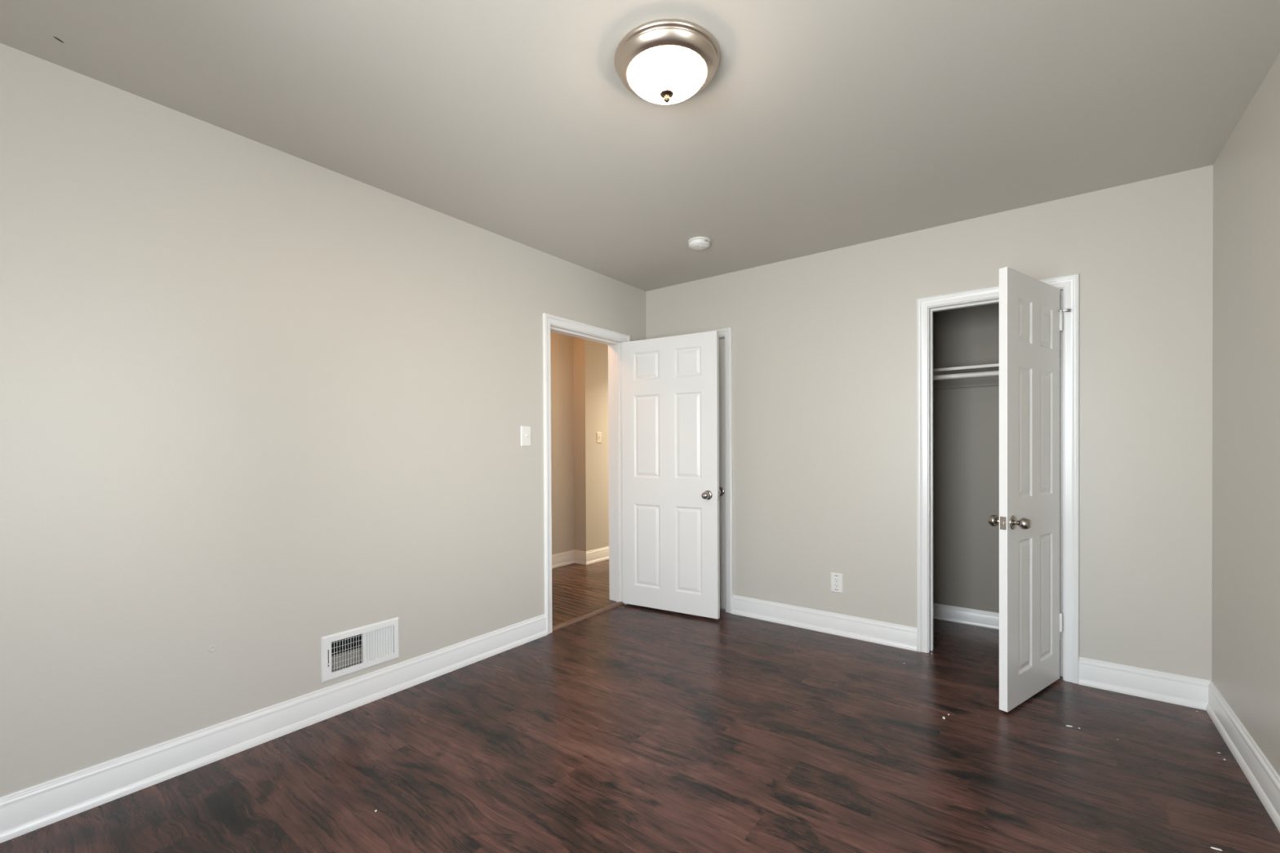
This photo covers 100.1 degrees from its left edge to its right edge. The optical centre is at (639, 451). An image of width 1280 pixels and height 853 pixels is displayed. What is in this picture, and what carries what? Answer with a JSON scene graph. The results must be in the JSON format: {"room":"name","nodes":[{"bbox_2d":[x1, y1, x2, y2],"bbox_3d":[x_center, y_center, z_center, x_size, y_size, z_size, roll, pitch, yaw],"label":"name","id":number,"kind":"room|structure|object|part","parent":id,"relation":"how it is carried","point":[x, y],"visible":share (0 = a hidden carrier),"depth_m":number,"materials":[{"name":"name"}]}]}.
{"room":"empty bedroom","nodes":[
{"label":"empty bedroom","id":0,"kind":"room"},
{"bbox_2d":[0,43,646,796],"bbox_3d":[-1.230,-0.041,2.729,0.157,2.440,4.050,0,1,37],"label":"wall","id":1,"kind":"structure","parent":0,"point":[260,403],"depth_m":2.09,"materials":[{"name":"beige paint"}]},
{"bbox_2d":[0,613,546,843],"bbox_3d":[-1.458,1.117,2.283,0.022,0.132,2.844,0,1,37],"label":"baseboard","id":2,"kind":"structure","parent":1,"relation":"attached to","point":[25,811],"depth_m":2.08,"materials":[{"name":"white paint"}]},
{"bbox_2d":[320,617,399,683],"bbox_3d":[-1.342,0.922,2.541,0.145,0.203,0.357,0,1,37],"label":"air vent","id":3,"kind":"object","parent":1,"relation":"in","point":[344,653],"visible":0.99,"depth_m":2.52,"materials":[{"name":"white metal"}]},
{"bbox_2d":[520,426,530,446],"bbox_3d":[-0.695,-0.093,3.291,0.022,0.123,0.079,0,1,37],"label":"light switch","id":4,"kind":"object","parent":1,"relation":"attached to","point":[525,430],"visible":1,"depth_m":3.29,"materials":[{"name":"white plastic"}]},
{"bbox_2d":[542,312,630,635],"bbox_3d":[-0.402,0.143,3.808,0.174,2.049,0.878,0,1,37],"label":"door frame","id":5,"kind":"structure","parent":1,"relation":"attached to","point":[552,323],"depth_m":4.07,"materials":[{"name":"white paint"}]},
{"bbox_2d":[621,330,719,618],"bbox_3d":[0.204,0.164,3.858,0.784,1.964,0.170,0,0,31],"label":"door","id":6,"kind":"structure","parent":1,"relation":"in","point":[670,384],"depth_m":3.82,"materials":[{"name":"white paint"}]},
{"bbox_3d":[0.054,-0.625,3.939,0.217,0.207,0.034,0,0,31],"label":"panel","id":7,"kind":"part","parent":6,"relation":"part of","materials":[{"name":"white paint"}]},
{"bbox_3d":[0.057,-0.109,3.943,0.217,0.610,0.034,0,0,31],"label":"panel","id":8,"kind":"part","parent":6,"relation":"part of","materials":[{"name":"white paint"}]},
{"bbox_3d":[0.060,0.695,3.949,0.217,0.607,0.034,0,0,31],"label":"panel","id":9,"kind":"part","parent":6,"relation":"part of","materials":[{"name":"white paint"}]},
{"bbox_3d":[0.342,-0.626,3.769,0.207,0.207,0.034,0,0,31],"label":"panel","id":10,"kind":"part","parent":6,"relation":"part of","materials":[{"name":"white paint"}]},
{"bbox_3d":[0.345,-0.109,3.772,0.207,0.610,0.034,0,0,31],"label":"panel","id":11,"kind":"part","parent":6,"relation":"part of","materials":[{"name":"white paint"}]},
{"bbox_3d":[0.349,0.694,3.778,0.207,0.607,0.034,0,0,31],"label":"panel","id":12,"kind":"part","parent":6,"relation":"part of","materials":[{"name":"white paint"}]},
{"bbox_3d":[0.448,0.302,3.653,0.052,0.052,0.060,0,0,31],"label":"knob","id":13,"kind":"part","parent":6,"relation":"part of","materials":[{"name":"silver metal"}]},
{"bbox_2d":[550,331,574,554],"bbox_3d":[-1.669,-0.050,4.304,0.105,2.440,3.131,0,1,37],"label":"wall","id":14,"kind":"structure","parent":0,"point":[561,345],"depth_m":5.39,"materials":[{"name":"beige paint"}]},
{"bbox_2d":[551,549,574,568],"bbox_3d":[-1.613,1.096,4.274,0.022,0.132,3.131,0,1,37],"label":"baseboard","id":15,"kind":"structure","parent":14,"relation":"attached to","point":[567,557],"depth_m":5.38,"materials":[{"name":"white paint"}]},
{"bbox_2d":[573,337,608,551],"bbox_3d":[0.147,-0.075,6.566,0.270,2.440,2.669,0,1,37],"label":"wall","id":16,"kind":"structure","parent":0,"point":[590,358],"depth_m":5.51,"materials":[{"name":"beige paint"}]},
{"bbox_2d":[574,550,586,564],"bbox_3d":[-0.609,1.083,5.463,0.187,0.132,0.022,0,1,37],"label":"baseboard","id":17,"kind":"structure","parent":16,"relation":"attached to","point":[580,556],"depth_m":5.46,"materials":[{"name":"white paint"}]},
{"bbox_2d":[586,546,608,564],"bbox_3d":[0.263,1.071,6.477,0.022,0.132,2.691,0,1,37],"label":"baseboard","id":18,"kind":"structure","parent":16,"relation":"attached to","point":[601,554],"depth_m":5.54,"materials":[{"name":"white paint"}]},
{"bbox_2d":[596,431,601,443],"bbox_3d":[-0.419,-0.142,5.576,0.022,0.116,0.072,0,1,37],"label":"light switch","id":19,"kind":"object","parent":16,"relation":"attached to","point":[598,433],"visible":1,"depth_m":5.57,"materials":[{"name":"beige plastic"}]},
{"bbox_2d":[0,0,1279,291],"bbox_3d":[0.094,-1.300,1.789,3.401,0.082,4.170,0,1,37],"label":"ceiling","id":20,"kind":"structure","parent":0,"point":[819,126],"depth_m":1.92,"materials":[{"name":"beige paint"}]},
{"bbox_2d":[613,18,719,104],"bbox_3d":[0.086,-1.190,1.722,0.337,0.140,0.337,0,1,37],"label":"ceiling light","id":21,"kind":"object","parent":20,"relation":"attached to","point":[664,61],"visible":1,"depth_m":1.64,"materials":[{"name":"white glass"}]},
{"bbox_3d":[0.086,-1.183,1.722,0.252,0.070,0.252,0,1,37],"label":"lamp shade","id":22,"kind":"part","parent":21,"relation":"part of","materials":[{"name":"white glass"}]},
{"bbox_2d":[688,236,710,249],"bbox_3d":[0.359,-1.250,3.243,0.135,0.044,0.135,0,1,37],"label":"smoke detector","id":23,"kind":"object","parent":20,"relation":"attached to","point":[697,242],"visible":1,"depth_m":3.20,"materials":[{"name":"white plastic"}]},
{"bbox_2d":[0,559,1279,852],"bbox_3d":[0.061,1.191,3.772,5.846,0.068,7.250,0,1,37],"label":"floor","id":24,"kind":"structure","parent":0,"point":[620,729],"depth_m":2.01,"materials":[{"name":"brown wood"}]},
{"bbox_2d":[551,601,624,631],"bbox_3d":[-0.365,1.160,3.791,0.052,0.014,0.754,0,1,37],"label":"threshold strip","id":25,"kind":"object","parent":24,"relation":"on","point":[578,619],"visible":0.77,"depth_m":3.75,"materials":[{"name":"brown wood"}]},
{"bbox_2d":[645,164,1213,680],"bbox_3d":[1.322,-0.059,3.412,3.401,2.440,0.120,0,1,37],"label":"wall","id":26,"kind":"structure","parent":0,"point":[824,344],"depth_m":3.00,"materials":[{"name":"beige paint"}]},
{"bbox_2d":[674,327,733,613],"bbox_3d":[0.404,0.138,4.098,0.729,2.046,0.138,0,1,37],"label":"door frame","id":27,"kind":"structure","parent":26,"relation":"attached to","point":[724,333],"depth_m":3.84,"materials":[{"name":"white paint"}]},
{"bbox_2d":[718,338,725,608],"bbox_3d":[0.382,0.167,4.078,0.611,1.960,0.170,0,1,37],"label":"door","id":28,"kind":"structure","parent":26,"relation":"in","point":[721,342],"depth_m":3.89,"materials":[{"name":"white paint"}]},
{"bbox_2d":[731,595,916,651],"bbox_3d":[1.137,1.096,3.476,1.191,0.132,0.022,0,1,37],"label":"baseboard","id":29,"kind":"structure","parent":26,"relation":"attached to","point":[891,634],"depth_m":3.42,"materials":[{"name":"white paint"}]},
{"bbox_2d":[831,572,843,593],"bbox_3d":[1.247,0.835,3.398,0.075,0.122,0.008,0,1,37],"label":"power outlet","id":30,"kind":"object","parent":26,"relation":"attached to","point":[837,579],"visible":1,"depth_m":3.39,"materials":[{"name":"white plastic"}]},
{"bbox_2d":[834,577,839,588],"bbox_3d":[1.246,0.835,3.396,0.033,0.067,0.002,0,1,37],"label":"receptacle","id":31,"kind":"object","parent":30,"relation":"attached to","point":[836,579],"depth_m":3.39,"materials":[{"name":"white plastic"}]},
{"bbox_2d":[916,273,1079,684],"bbox_3d":[1.934,0.139,2.939,0.728,2.046,0.138,0,1,37],"label":"door frame","id":32,"kind":"structure","parent":26,"relation":"attached to","point":[1068,285],"depth_m":2.76,"materials":[{"name":"white paint"}]},
{"bbox_2d":[986,266,1071,712],"bbox_3d":[1.861,0.169,2.547,0.624,1.965,0.168,-1,0,-34],"label":"door","id":33,"kind":"structure","parent":26,"relation":"in","point":[1031,317],"depth_m":2.50,"materials":[{"name":"white paint"}]},
{"bbox_3d":[1.628,0.319,2.452,0.052,0.052,0.060,-1,0,-34],"label":"knob","id":34,"kind":"part","parent":33,"relation":"part of","materials":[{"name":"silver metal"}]},
{"bbox_3d":[1.610,0.319,2.375,0.002,0.058,0.025,-1,0,-34],"label":"latch plate","id":35,"kind":"part","parent":33,"relation":"part of","materials":[{"name":"silver metal"}]},
{"bbox_3d":[1.688,0.319,2.365,0.052,0.052,0.060,-1,0,-34],"label":"knob","id":36,"kind":"part","parent":33,"relation":"part of","materials":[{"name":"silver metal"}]},
{"bbox_3d":[1.764,-0.599,2.478,0.151,0.204,0.033,-1,0,-34],"label":"panel","id":37,"kind":"part","parent":33,"relation":"part of","materials":[{"name":"white paint"}]},
{"bbox_3d":[1.767,-0.087,2.482,0.151,0.607,0.033,-1,0,-34],"label":"panel","id":38,"kind":"part","parent":33,"relation":"part of","materials":[{"name":"white paint"}]},
{"bbox_3d":[1.771,0.710,2.487,0.151,0.612,0.033,-1,0,-34],"label":"panel","id":39,"kind":"part","parent":33,"relation":"part of","materials":[{"name":"white paint"}]},
{"bbox_3d":[1.966,-0.601,2.616,0.155,0.204,0.033,-1,0,-34],"label":"panel","id":40,"kind":"part","parent":33,"relation":"part of","materials":[{"name":"white paint"}]},
{"bbox_3d":[1.968,-0.089,2.620,0.155,0.607,0.033,-1,0,-34],"label":"panel","id":41,"kind":"part","parent":33,"relation":"part of","materials":[{"name":"white paint"}]},
{"bbox_3d":[1.972,0.708,2.625,0.155,0.612,0.033,-1,0,-34],"label":"panel","id":42,"kind":"part","parent":33,"relation":"part of","materials":[{"name":"white paint"}]},
{"bbox_2d":[1078,657,1210,710],"bbox_3d":[2.377,1.096,2.538,0.463,0.132,0.022,0,1,37],"label":"baseboard","id":43,"kind":"structure","parent":26,"relation":"attached to","point":[1176,689],"depth_m":2.53,"materials":[{"name":"white paint"}]},
{"bbox_2d":[933,294,1060,613],"bbox_3d":[2.332,-0.064,3.541,1.946,2.440,0.100,0,1,37],"label":"wall","id":44,"kind":"structure","parent":0,"point":[966,420],"depth_m":3.59,"materials":[{"name":"paint"}]},
{"bbox_2d":[933,371,1060,389],"bbox_3d":[2.293,-0.469,3.489,1.742,0.086,0.020,0,1,37],"label":"cleat","id":45,"kind":"object","parent":44,"relation":"attached to","point":[986,380],"visible":0.06,"depth_m":3.57,"materials":[{"name":"paint"}]},
{"bbox_2d":[933,358,1060,375],"bbox_3d":[2.208,-0.521,3.377,1.742,0.018,0.301,0,1,37],"label":"closet shelf","id":46,"kind":"object","parent":45,"relation":"on","point":[988,367],"visible":0.08,"depth_m":3.38,"materials":[{"name":"paint"}]},
{"bbox_2d":[933,603,1060,639],"bbox_3d":[2.302,1.105,3.502,1.746,0.103,0.018,0,1,37],"label":"baseboard","id":47,"kind":"structure","parent":44,"relation":"attached to","point":[990,620],"depth_m":3.58,"materials":[{"name":"white paint"}]},
{"bbox_2d":[1211,53,1279,776],"bbox_3d":[1.380,-0.040,0.754,0.100,2.440,4.050,0,1,37],"label":"wall","id":48,"kind":"structure","parent":0,"point":[1246,672],"depth_m":1.98,"materials":[{"name":"beige paint"}]},
{"bbox_2d":[1205,680,1279,832],"bbox_3d":[1.367,1.113,0.839,0.022,0.132,3.950,0,1,37],"label":"baseboard","id":49,"kind":"structure","parent":48,"relation":"attached to","point":[1259,771],"depth_m":1.94,"materials":[{"name":"white paint"}]},
{"bbox_3d":[2.856,-0.061,2.704,0.100,2.440,0.602,0,1,37],"label":"wall","id":50,"kind":"structure","parent":0,"visible":0},
{"bbox_2d":[933,365,1060,380],"bbox_3d":[2.080,-0.463,3.210,1.748,0.056,0.056,0,1,37],"label":"closet rod","id":51,"kind":"object","parent":50,"relation":"attached to","point":[993,373],"visible":0.06,"depth_m":3.26,"materials":[{"name":"paint"}]}
]}

